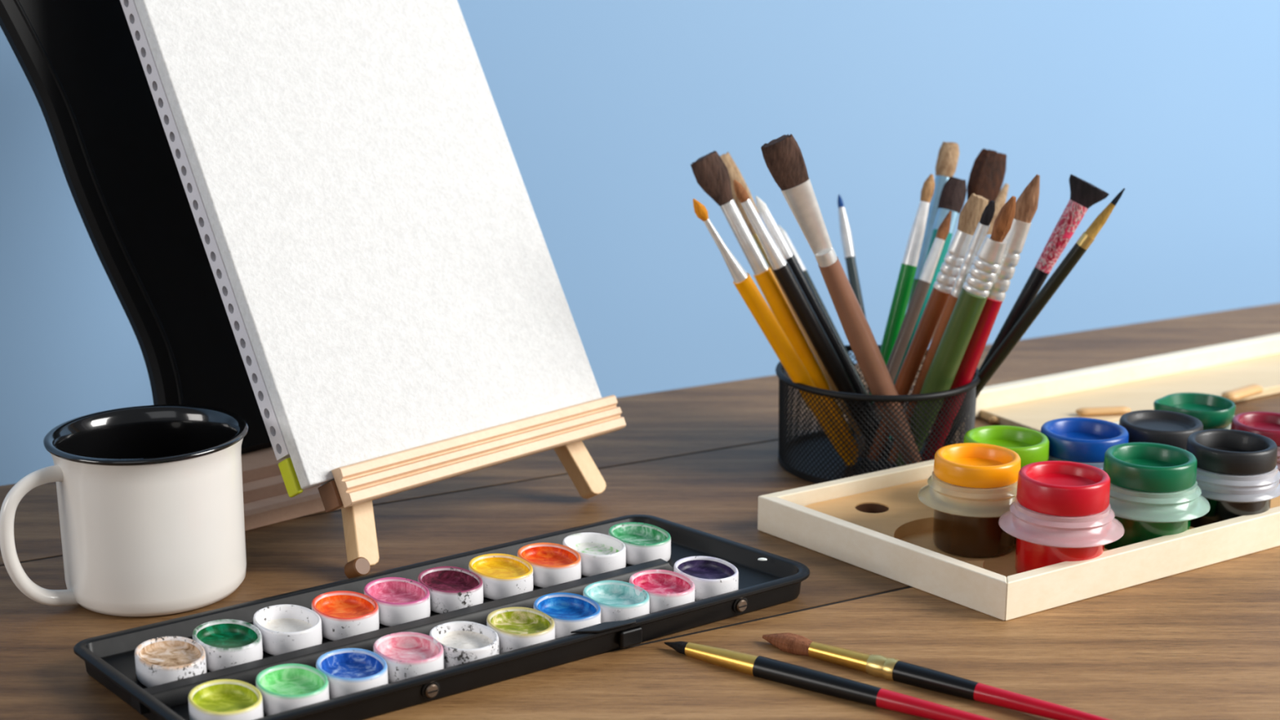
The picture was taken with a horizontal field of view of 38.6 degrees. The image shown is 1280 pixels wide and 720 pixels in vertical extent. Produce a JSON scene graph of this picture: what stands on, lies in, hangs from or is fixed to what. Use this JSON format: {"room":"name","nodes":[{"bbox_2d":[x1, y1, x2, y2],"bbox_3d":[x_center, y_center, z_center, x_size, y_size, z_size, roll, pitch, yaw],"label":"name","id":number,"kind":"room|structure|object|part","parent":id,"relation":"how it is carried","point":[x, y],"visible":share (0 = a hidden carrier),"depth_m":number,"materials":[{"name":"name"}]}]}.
{"room":"art studio","nodes":[
{"label":"art studio","id":0,"kind":"room"},
{"bbox_2d":[0,0,1279,485],"bbox_3d":[0.121,-0.583,1.497,4.600,2.600,0.100,-8,16,-27],"label":"wall","id":1,"kind":"structure","parent":0,"point":[606,108],"depth_m":1.55,"materials":[{"name":"blue paint"}]},
{"bbox_3d":[0.800,0.961,0.817,6.000,0.050,5.500,0,14,0],"label":"floor","id":2,"kind":"structure","parent":0,"visible":0},
{"bbox_2d":[0,302,1279,719],"bbox_3d":[0.245,0.477,1.091,2.100,0.750,0.857,-8,16,-27],"label":"table","id":3,"kind":"object","parent":2,"relation":"on","point":[1202,643],"visible":0.5,"depth_m":0.94,"materials":[{"name":"brown wood"}]},
{"bbox_2d":[0,404,248,617],"bbox_3d":[-0.262,0.080,0.960,0.116,0.089,0.103,0,14,0],"label":"enamel mug","id":4,"kind":"object","parent":3,"relation":"on","point":[150,497],"visible":1,"depth_m":0.93,"materials":[{"name":"white metal"}]},
{"bbox_3d":[-0.298,0.092,0.928,0.052,0.079,0.012,-12,19,-39],"label":"handle","id":5,"kind":"part","parent":4,"relation":"part of","materials":[{"name":"white metal"}]},
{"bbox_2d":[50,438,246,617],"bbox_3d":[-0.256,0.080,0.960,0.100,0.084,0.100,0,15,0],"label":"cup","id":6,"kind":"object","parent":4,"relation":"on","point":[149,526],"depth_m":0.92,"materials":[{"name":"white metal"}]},
{"bbox_2d":[241,446,325,530],"bbox_3d":[-0.248,0.072,1.077,0.111,0.042,0.068,-12,19,-40],"label":"base rail","id":7,"kind":"object","parent":3,"relation":"on","point":[267,501],"visible":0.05,"depth_m":1.08,"materials":[{"name":"brown wood"}]},
{"bbox_2d":[0,0,271,453],"bbox_3d":[-0.293,-0.113,1.062,0.183,0.346,0.096,-13,19,-40],"label":"display panel","id":8,"kind":"object","parent":7,"relation":"on","point":[80,60],"visible":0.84,"depth_m":1.06,"materials":[{"name":"black plastic"}]},
{"bbox_2d":[73,514,809,719],"bbox_3d":[-0.087,0.128,0.908,0.353,0.016,0.134,-10,17,-33],"label":"palette","id":9,"kind":"object","parent":3,"relation":"on","point":[766,579],"visible":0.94,"depth_m":0.89,"materials":[{"name":"black plastic"}]},
{"bbox_2d":[134,635,206,687],"bbox_3d":[-0.216,0.140,0.844,0.034,0.013,0.037,0,14,0],"label":"pan","id":10,"kind":"object","parent":9,"relation":"on","point":[160,660],"visible":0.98,"depth_m":0.84,"materials":[{"name":"plastic"}]},
{"bbox_2d":[188,679,263,719],"bbox_3d":[-0.181,0.152,0.798,0.033,0.013,0.035,0,14,0],"label":"pan","id":11,"kind":"object","parent":9,"relation":"on","point":[220,699],"visible":1,"depth_m":0.80,"materials":[{"name":"plastic"}]},
{"bbox_2d":[192,619,262,671],"bbox_3d":[-0.195,0.135,0.864,0.034,0.013,0.037,0,14,0],"label":"pan","id":12,"kind":"object","parent":9,"relation":"on","point":[226,643],"visible":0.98,"depth_m":0.86,"materials":[{"name":"ceramic"}]},
{"bbox_2d":[253,604,322,655],"bbox_3d":[-0.170,0.131,0.882,0.030,0.013,0.039,-12,19,-38],"label":"pan","id":13,"kind":"object","parent":9,"relation":"on","point":[283,628],"visible":0.98,"depth_m":0.88,"materials":[{"name":"ceramic"}]},
{"bbox_2d":[255,663,328,715],"bbox_3d":[-0.155,0.148,0.814,0.033,0.013,0.035,0,14,0],"label":"pan","id":14,"kind":"object","parent":9,"relation":"on","point":[286,686],"visible":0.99,"depth_m":0.82,"materials":[{"name":"plastic"}]},
{"bbox_2d":[311,591,379,640],"bbox_3d":[-0.145,0.126,0.899,0.034,0.013,0.037,0,14,0],"label":"pan","id":15,"kind":"object","parent":9,"relation":"on","point":[342,614],"visible":0.98,"depth_m":0.90,"materials":[{"name":"ceramic"}]},
{"bbox_2d":[315,648,387,699],"bbox_3d":[-0.131,0.144,0.831,0.033,0.013,0.035,0,14,0],"label":"pan","id":16,"kind":"object","parent":9,"relation":"on","point":[348,671],"visible":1,"depth_m":0.84,"materials":[{"name":"plastic"}]},
{"bbox_2d":[364,577,430,626],"bbox_3d":[-0.122,0.121,0.917,0.034,0.013,0.037,0,14,0],"label":"pan","id":17,"kind":"object","parent":9,"relation":"on","point":[399,601],"visible":0.94,"depth_m":0.92,"materials":[{"name":"ceramic"}]},
{"bbox_2d":[373,631,444,683],"bbox_3d":[-0.107,0.139,0.850,0.033,0.013,0.035,0,14,0],"label":"pan","id":18,"kind":"object","parent":9,"relation":"on","point":[406,655],"visible":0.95,"depth_m":0.85,"materials":[{"name":"ceramic"}]},
{"bbox_2d":[417,566,483,613],"bbox_3d":[-0.097,0.118,0.932,0.034,0.013,0.037,0,14,0],"label":"pan","id":19,"kind":"object","parent":9,"relation":"on","point":[451,588],"visible":0.98,"depth_m":0.93,"materials":[{"name":"ceramic"}]},
{"bbox_2d":[429,621,498,668],"bbox_3d":[-0.083,0.136,0.862,0.033,0.013,0.035,0,14,0],"label":"pan","id":20,"kind":"object","parent":9,"relation":"on","point":[461,642],"visible":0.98,"depth_m":0.87,"materials":[{"name":"ceramic"}]},
{"bbox_2d":[468,553,533,599],"bbox_3d":[-0.072,0.113,0.951,0.034,0.013,0.037,0,14,0],"label":"pan","id":21,"kind":"object","parent":9,"relation":"on","point":[503,575],"visible":0.95,"depth_m":0.95,"materials":[{"name":"plastic"}]},
{"bbox_2d":[486,607,555,653],"bbox_3d":[-0.057,0.131,0.879,0.033,0.013,0.035,0,14,0],"label":"pan","id":22,"kind":"object","parent":9,"relation":"on","point":[516,628],"visible":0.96,"depth_m":0.88,"materials":[{"name":"ceramic"}]},
{"bbox_2d":[517,542,581,587],"bbox_3d":[-0.048,0.109,0.967,0.034,0.013,0.037,0,14,0],"label":"pan","id":23,"kind":"object","parent":9,"relation":"on","point":[552,564],"visible":0.96,"depth_m":0.96,"materials":[{"name":"plastic"}]},
{"bbox_2d":[533,592,600,639],"bbox_3d":[-0.036,0.127,0.898,0.033,0.013,0.035,0,14,0],"label":"pan","id":24,"kind":"object","parent":9,"relation":"on","point":[570,612],"visible":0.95,"depth_m":0.90,"materials":[{"name":"ceramic"}]},
{"bbox_2d":[562,532,626,577],"bbox_3d":[-0.025,0.105,0.982,0.034,0.013,0.037,0,14,0],"label":"pan","id":25,"kind":"object","parent":9,"relation":"on","point":[599,553],"visible":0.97,"depth_m":0.98,"materials":[{"name":"plastic"}]},
{"bbox_2d":[582,580,649,622],"bbox_3d":[-0.012,0.122,0.914,0.033,0.013,0.035,0,14,0],"label":"pan","id":26,"kind":"object","parent":9,"relation":"on","point":[617,601],"visible":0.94,"depth_m":0.92,"materials":[{"name":"ceramic"}]},
{"bbox_2d":[608,522,671,565],"bbox_3d":[0.000,0.101,0.998,0.034,0.013,0.037,0,14,0],"label":"pan","id":27,"kind":"object","parent":9,"relation":"on","point":[643,542],"visible":0.94,"depth_m":1.00,"materials":[{"name":"plastic"}]},
{"bbox_2d":[629,569,694,613],"bbox_3d":[0.011,0.119,0.929,0.033,0.013,0.035,0,14,0],"label":"pan","id":28,"kind":"object","parent":9,"relation":"on","point":[666,589],"visible":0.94,"depth_m":0.93,"materials":[{"name":"ceramic"}]},
{"bbox_2d":[673,555,738,600],"bbox_3d":[0.034,0.114,0.948,0.033,0.013,0.035,0,14,0],"label":"pan","id":29,"kind":"object","parent":9,"relation":"on","point":[711,576],"visible":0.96,"depth_m":0.95,"materials":[{"name":"plastic"}]},
{"bbox_2d":[317,395,626,578],"bbox_3d":[-0.170,-0.047,1.097,0.251,0.264,0.206,14,20,42],"label":"easel","id":30,"kind":"object","parent":3,"relation":"on","point":[353,489],"visible":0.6,"depth_m":1.02,"materials":[{"name":"brown wood"}]},
{"bbox_3d":[-0.174,-0.032,1.033,0.017,0.262,0.182,-4,15,-17],"label":"leg","id":31,"kind":"part","parent":30,"relation":"part of","materials":[{"name":"brown wood"}]},
{"bbox_2d":[120,0,601,497],"bbox_3d":[-0.169,-0.125,1.067,0.218,0.340,0.200,-14,20,-43],"label":"pad","id":32,"kind":"object","parent":30,"relation":"on","point":[387,280],"visible":1,"depth_m":1.04,"materials":[{"name":"white paper"}]},
{"bbox_3d":[-0.102,-0.050,1.103,0.174,0.261,0.016,6,16,22],"label":"leg","id":33,"kind":"part","parent":30,"relation":"part of","materials":[{"name":"brown wood"}]},
{"bbox_2d":[664,641,994,719],"bbox_3d":[0.097,0.152,0.838,0.204,0.011,0.010,9,17,32],"label":"brush","id":34,"kind":"object","parent":3,"relation":"on","point":[762,667],"visible":1,"depth_m":0.84,"materials":[{"name":"paint"}]},
{"bbox_3d":[0.082,0.149,0.846,0.064,0.011,0.010,10,17,33],"label":"handle","id":35,"kind":"part","parent":34,"relation":"part of","materials":[{"name":"paint"}]},
{"bbox_3d":[0.145,0.159,0.805,0.086,0.009,0.009,10,17,33],"label":"handle","id":36,"kind":"part","parent":34,"relation":"part of","materials":[{"name":"paint"}]},
{"bbox_2d":[775,345,980,484],"bbox_3d":[0.152,0.036,1.176,0.130,0.062,0.130,0,14,0],"label":"cup","id":37,"kind":"object","parent":3,"relation":"on","point":[811,456],"visible":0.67,"depth_m":1.13,"materials":[{"name":"black metal"}]},
{"bbox_2d":[690,151,858,457],"bbox_3d":[0.087,-0.033,1.156,0.112,0.200,0.012,0,14,0],"label":"brush","id":38,"kind":"object","parent":37,"relation":"in","point":[710,172],"visible":0.91,"depth_m":1.15,"materials":[{"name":"paint"}]},
{"bbox_3d":[0.107,0.003,1.166,0.072,0.126,0.012,0,15,0],"label":"handle","id":39,"kind":"part","parent":38,"relation":"part of","materials":[{"name":"paint"}]},
{"bbox_2d":[693,198,857,466],"bbox_3d":[0.085,-0.014,1.127,0.115,0.179,0.012,-5,15,-20],"label":"brush","id":40,"kind":"object","parent":37,"relation":"in","point":[743,281],"visible":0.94,"depth_m":1.12,"materials":[{"name":"paint"}]},
{"bbox_3d":[0.098,0.007,1.138,0.087,0.131,0.011,-6,16,-21],"label":"handle","id":41,"kind":"part","parent":40,"relation":"part of","materials":[{"name":"paint"}]},
{"bbox_2d":[720,151,869,454],"bbox_3d":[0.100,-0.036,1.185,0.114,0.192,0.010,6,16,23],"label":"brush","id":42,"kind":"object","parent":37,"relation":"in","point":[734,171],"visible":0.3,"depth_m":1.18,"materials":[{"name":"paint"}]},
{"bbox_3d":[0.121,0.004,1.186,0.068,0.112,0.008,6,16,23],"label":"handle","id":43,"kind":"part","parent":42,"relation":"part of","materials":[{"name":"paint"}]},
{"bbox_2d":[733,179,887,459],"bbox_3d":[0.108,-0.023,1.151,0.102,0.184,0.011,-2,15,-6],"label":"brush","id":44,"kind":"object","parent":37,"relation":"in","point":[786,277],"visible":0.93,"depth_m":1.14,"materials":[{"name":"paint"}]},
{"bbox_3d":[0.121,0.002,1.159,0.077,0.131,0.011,-2,15,-6],"label":"handle","id":45,"kind":"part","parent":44,"relation":"part of","materials":[{"name":"paint"}]},
{"bbox_2d":[755,195,892,456],"bbox_3d":[0.119,-0.020,1.164,0.094,0.170,0.008,0,15,2],"label":"brush","id":46,"kind":"object","parent":37,"relation":"in","point":[775,232],"visible":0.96,"depth_m":1.16,"materials":[{"name":"paint"}]},
{"bbox_3d":[0.128,-0.002,1.168,0.076,0.133,0.008,0,15,2],"label":"handle","id":47,"kind":"part","parent":46,"relation":"part of","materials":[{"name":"paint"}]},
{"bbox_2d":[777,224,893,445],"bbox_3d":[0.129,-0.015,1.211,0.102,0.138,0.008,14,20,43],"label":"brush","id":48,"kind":"object","parent":37,"relation":"in","point":[788,240],"visible":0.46,"depth_m":1.21,"materials":[{"name":"paint"}]},
{"bbox_3d":[0.135,0.000,1.208,0.083,0.110,0.007,14,20,43],"label":"handle","id":49,"kind":"part","parent":48,"relation":"part of","materials":[{"name":"paint"}]},
{"bbox_2d":[760,133,922,464],"bbox_3d":[0.125,-0.029,1.102,0.123,0.221,0.016,-8,17,-30],"label":"brush","id":50,"kind":"object","parent":37,"relation":"in","point":[783,157],"visible":0.91,"depth_m":1.08,"materials":[{"name":"paint"}]},
{"bbox_3d":[0.143,0.004,1.121,0.082,0.145,0.015,-8,17,-29],"label":"handle","id":51,"kind":"part","parent":50,"relation":"part of","materials":[{"name":"paint"}]},
{"bbox_2d":[837,194,881,419],"bbox_3d":[0.148,-0.028,1.223,0.008,0.155,0.087,-4,15,-16],"label":"brush","id":52,"kind":"object","parent":37,"relation":"in","point":[846,235],"visible":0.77,"depth_m":1.23,"materials":[{"name":"paint"}]},
{"bbox_3d":[0.151,-0.007,1.219,0.007,0.116,0.068,-4,15,-16],"label":"handle","id":53,"kind":"part","parent":52,"relation":"part of","materials":[{"name":"paint"}]},
{"bbox_3d":[0.152,0.064,1.183,0.125,0.004,0.125,0,15,0],"label":"plate","id":54,"kind":"part","parent":37,"relation":"part of","materials":[{"name":"black metal"}]},
{"bbox_2d":[870,173,934,404],"bbox_3d":[0.166,-0.030,1.186,0.058,0.178,0.010,-10,18,-35],"label":"brush","id":55,"kind":"object","parent":37,"relation":"in","point":[912,253],"visible":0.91,"depth_m":1.18,"materials":[{"name":"paint"}]},
{"bbox_3d":[0.161,-0.002,1.189,0.044,0.121,0.010,-10,18,-35],"label":"handle","id":56,"kind":"part","parent":55,"relation":"part of","materials":[{"name":"paint"}]},
{"bbox_2d":[857,210,951,457],"bbox_3d":[0.169,-0.016,1.174,0.068,0.157,0.008,-7,16,-25],"label":"brush","id":57,"kind":"object","parent":37,"relation":"in","point":[923,283],"visible":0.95,"depth_m":1.17,"materials":[{"name":"paint"}]},
{"bbox_3d":[0.162,0.006,1.177,0.053,0.114,0.008,-7,16,-25],"label":"handle","id":58,"kind":"part","parent":57,"relation":"part of","materials":[{"name":"paint"}]},
{"bbox_2d":[890,141,959,441],"bbox_3d":[0.186,-0.046,1.223,0.013,0.191,0.093,9,17,32],"label":"brush","id":59,"kind":"object","parent":37,"relation":"in","point":[948,152],"visible":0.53,"depth_m":1.23,"materials":[{"name":"paint"}]},
{"bbox_3d":[0.176,0.000,1.218,0.011,0.104,0.054,9,17,32],"label":"handle","id":60,"kind":"part","parent":59,"relation":"part of","materials":[{"name":"paint"}]},
{"bbox_2d":[866,193,988,461],"bbox_3d":[0.179,-0.018,1.144,0.069,0.176,0.012,6,16,21],"label":"brush","id":61,"kind":"object","parent":37,"relation":"in","point":[970,215],"visible":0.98,"depth_m":1.13,"materials":[{"name":"paint"}]},
{"bbox_3d":[0.169,0.010,1.154,0.049,0.117,0.011,5,15,18],"label":"handle","id":62,"kind":"part","parent":61,"relation":"part of","materials":[{"name":"paint"}]},
{"bbox_2d":[888,176,966,438],"bbox_3d":[0.183,-0.032,1.204,0.079,0.173,0.014,-13,19,-40],"label":"brush","id":63,"kind":"object","parent":37,"relation":"in","point":[953,193],"visible":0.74,"depth_m":1.20,"materials":[{"name":"paint"}]},
{"bbox_3d":[0.181,-0.014,1.202,0.013,0.140,0.067,13,19,40],"label":"handle","id":64,"kind":"part","parent":63,"relation":"part of","materials":[{"name":"paint"}]},
{"bbox_2d":[888,200,995,463],"bbox_3d":[0.186,-0.015,1.133,0.064,0.175,0.009,10,18,34],"label":"brush","id":65,"kind":"object","parent":37,"relation":"in","point":[981,230],"visible":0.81,"depth_m":1.12,"materials":[{"name":"paint"}]},
{"bbox_3d":[0.178,0.012,1.146,0.046,0.116,0.009,10,17,33],"label":"handle","id":66,"kind":"part","parent":65,"relation":"part of","materials":[{"name":"paint"}]},
{"bbox_2d":[892,183,1008,440],"bbox_3d":[0.209,-0.033,1.232,0.011,0.160,0.125,14,20,42],"label":"brush","id":67,"kind":"object","parent":37,"relation":"in","point":[1000,202],"visible":0.12,"depth_m":1.25,"materials":[{"name":"paint"}]},
{"bbox_2d":[896,195,1016,466],"bbox_3d":[0.192,-0.014,1.117,0.017,0.183,0.079,-13,20,-42],"label":"brush","id":68,"kind":"object","parent":37,"relation":"in","point":[973,295],"visible":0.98,"depth_m":1.10,"materials":[{"name":"paint"}]},
{"bbox_3d":[0.186,0.012,1.130,0.017,0.126,0.061,-13,20,-42],"label":"handle","id":69,"kind":"part","parent":68,"relation":"part of","materials":[{"name":"paint"}]},
{"bbox_2d":[931,148,1006,340],"bbox_3d":[0.205,-0.042,1.208,0.087,0.190,0.018,-11,18,-37],"label":"brush","id":70,"kind":"object","parent":37,"relation":"in","point":[988,171],"visible":0.37,"depth_m":1.20,"materials":[{"name":"paint"}]},
{"bbox_2d":[921,174,1039,462],"bbox_3d":[0.209,-0.022,1.127,0.069,0.192,0.015,9,17,32],"label":"brush","id":71,"kind":"object","parent":37,"relation":"in","point":[1026,206],"visible":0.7,"depth_m":1.11,"materials":[{"name":"paint"}]},
{"bbox_3d":[0.201,0.013,1.142,0.050,0.117,0.015,10,18,35],"label":"handle","id":72,"kind":"part","parent":71,"relation":"part of","materials":[{"name":"paint"}]},
{"bbox_2d":[920,187,1124,458],"bbox_3d":[0.236,-0.019,1.140,0.117,0.181,0.008,3,15,12],"label":"brush","id":73,"kind":"object","parent":37,"relation":"in","point":[1085,241],"visible":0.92,"depth_m":1.13,"materials":[{"name":"paint"}]},
{"bbox_3d":[0.226,-0.003,1.146,0.097,0.147,0.008,3,15,12],"label":"handle","id":74,"kind":"part","parent":73,"relation":"part of","materials":[{"name":"paint"}]},
{"bbox_2d":[942,173,1109,446],"bbox_3d":[0.239,-0.025,1.152,0.100,0.185,0.013,0,15,2],"label":"brush","id":75,"kind":"object","parent":37,"relation":"in","point":[1083,194],"visible":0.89,"depth_m":1.14,"materials":[{"name":"paint"}]},
{"bbox_3d":[0.223,0.003,1.162,0.067,0.127,0.010,1,15,3],"label":"handle","id":76,"kind":"part","parent":75,"relation":"part of","materials":[{"name":"paint"}]},
{"bbox_2d":[762,632,1111,719],"bbox_3d":[0.141,0.150,0.844,0.198,0.011,0.012,10,18,35],"label":"brush","id":77,"kind":"object","parent":3,"relation":"on","point":[895,669],"visible":1,"depth_m":0.85,"materials":[{"name":"paint"}]},
{"bbox_3d":[0.138,0.149,0.847,0.041,0.010,0.010,10,18,34],"label":"handle","id":78,"kind":"part","parent":77,"relation":"part of","materials":[{"name":"paint"}]},
{"bbox_3d":[0.188,0.158,0.812,0.083,0.008,0.008,10,18,34],"label":"handle","id":79,"kind":"part","parent":77,"relation":"part of","materials":[{"name":"paint"}]},
{"bbox_2d":[757,415,1279,620],"bbox_3d":[0.279,0.082,1.081,0.388,0.021,0.178,-9,17,-31],"label":"wooden tray","id":80,"kind":"object","parent":3,"relation":"on","point":[877,522],"visible":0.46,"depth_m":1.00,"materials":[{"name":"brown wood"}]},
{"bbox_3d":[0.129,0.105,0.991,0.007,0.021,0.179,-12,19,-39],"label":"frame","id":81,"kind":"part","parent":80,"relation":"part of","materials":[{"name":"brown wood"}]},
{"bbox_3d":[0.223,0.065,1.143,0.359,0.021,0.007,-9,17,-31],"label":"frame","id":82,"kind":"part","parent":80,"relation":"part of","materials":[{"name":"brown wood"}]},
{"bbox_2d":[917,443,1020,557],"bbox_3d":[0.186,0.078,1.013,0.063,0.053,0.063,0,14,0],"label":"paint jar","id":83,"kind":"object","parent":80,"relation":"on","point":[970,486],"visible":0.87,"depth_m":1.00,"materials":[{"name":"orange plastic"}]},
{"bbox_3d":[0.186,0.058,1.008,0.047,0.012,0.047,0,15,0],"label":"lid","id":84,"kind":"part","parent":83,"relation":"part of","materials":[{"name":"orange plastic"}]},
{"bbox_2d":[963,425,1049,468],"bbox_3d":[0.212,0.067,1.063,0.055,0.048,0.055,0,14,0],"label":"paint jar","id":85,"kind":"object","parent":80,"relation":"on","point":[1032,446],"visible":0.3,"depth_m":1.07,"materials":[{"name":"green plastic"}]},
{"bbox_2d":[998,460,1124,573],"bbox_3d":[0.223,0.087,0.969,0.065,0.057,0.065,0,14,0],"label":"paint jar","id":86,"kind":"object","parent":80,"relation":"in","point":[1060,511],"visible":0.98,"depth_m":0.95,"materials":[{"name":"red plastic"}]},
{"bbox_3d":[0.223,0.067,0.963,0.048,0.016,0.048,0,15,0],"label":"lid","id":87,"kind":"part","parent":86,"relation":"part of","materials":[{"name":"red plastic"}]},
{"bbox_2d":[1040,417,1128,470],"bbox_3d":[0.260,0.064,1.075,0.057,0.049,0.057,0,14,0],"label":"paint jar","id":88,"kind":"object","parent":80,"relation":"on","point":[1086,441],"visible":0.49,"depth_m":1.06,"materials":[{"name":"blue plastic"}]},
{"bbox_3d":[0.336,0.098,1.018,0.359,0.021,0.007,-9,17,-31],"label":"frame","id":89,"kind":"part","parent":80,"relation":"part of","materials":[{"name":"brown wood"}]},
{"bbox_2d":[1102,442,1210,550],"bbox_3d":[0.279,0.078,1.007,0.066,0.055,0.066,0,14,0],"label":"paint jar","id":90,"kind":"object","parent":80,"relation":"on","point":[1155,492],"visible":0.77,"depth_m":0.99,"materials":[{"name":"green plastic"}]},
{"bbox_3d":[0.279,0.058,1.002,0.050,0.014,0.050,0,15,0],"label":"lid","id":91,"kind":"part","parent":90,"relation":"part of","materials":[{"name":"green plastic"}]},
{"bbox_2d":[1119,409,1203,449],"bbox_3d":[0.310,0.059,1.095,0.055,0.048,0.055,0,14,0],"label":"paint jar","id":92,"kind":"object","parent":80,"relation":"on","point":[1174,428],"visible":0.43,"depth_m":1.09,"materials":[{"name":"black plastic"}]},
{"bbox_2d":[1153,392,1235,430],"bbox_3d":[0.351,0.047,1.153,0.045,0.042,0.045,-14,20,-43],"label":"paint jar","id":93,"kind":"object","parent":80,"relation":"on","point":[1214,411],"visible":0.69,"depth_m":1.15,"materials":[{"name":"green plastic"}]},
{"bbox_2d":[1221,423,1231,429],"bbox_3d":[0.351,0.053,1.155,0.041,0.029,0.041,0,15,0],"label":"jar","id":94,"kind":"object","parent":93,"relation":"on","point":[1224,426],"depth_m":1.14,"materials":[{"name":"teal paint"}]},
{"bbox_2d":[1186,429,1279,528],"bbox_3d":[0.334,0.071,1.039,0.059,0.053,0.059,0,14,0],"label":"paint jar","id":95,"kind":"object","parent":80,"relation":"on","point":[1238,474],"visible":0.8,"depth_m":1.02,"materials":[{"name":"black plastic"}]},
{"bbox_3d":[0.334,0.052,1.034,0.049,0.013,0.049,0,15,0],"label":"lid","id":96,"kind":"part","parent":95,"relation":"part of","materials":[{"name":"black plastic"}]},
{"bbox_2d":[1230,411,1279,482],"bbox_3d":[0.382,0.057,1.114,0.051,0.042,0.051,0,14,0],"label":"paint jar","id":97,"kind":"object","parent":80,"relation":"on","point":[1267,424],"visible":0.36,"depth_m":1.12,"materials":[{"name":"pink plastic"}]},
{"bbox_3d":[0.382,0.042,1.110,0.045,0.010,0.045,0,15,0],"label":"lid","id":98,"kind":"part","parent":97,"relation":"part of","materials":[{"name":"plastic"}]},
{"bbox_2d":[975,333,1279,431],"bbox_3d":[0.409,0.013,1.347,0.420,0.019,0.076,-9,17,-30],"label":"lid","id":99,"kind":"object","parent":3,"relation":"on","point":[1135,384],"visible":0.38,"depth_m":1.33,"materials":[{"name":"beige wood"}]},
{"bbox_2d":[988,415,999,423],"bbox_3d":[0.257,0.040,1.271,0.032,0.005,0.009,-7,16,-25],"label":"stick","id":100,"kind":"object","parent":99,"relation":"on","point":[994,420],"visible":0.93,"depth_m":1.26,"materials":[{"name":"beige wood"}]},
{"bbox_2d":[1075,405,1130,415],"bbox_3d":[0.320,0.035,1.264,0.038,0.005,0.009,-2,15,-8],"label":"stick","id":101,"kind":"object","parent":99,"relation":"on","point":[1118,410],"visible":0.98,"depth_m":1.26,"materials":[{"name":"beige wood"}]},
{"bbox_2d":[1221,383,1262,401],"bbox_3d":[0.430,0.024,1.306,0.042,0.007,0.012,-11,18,-37],"label":"stick","id":102,"kind":"object","parent":99,"relation":"on","point":[1244,392],"visible":0.94,"depth_m":1.30,"materials":[{"name":"beige wood"}]}
]}

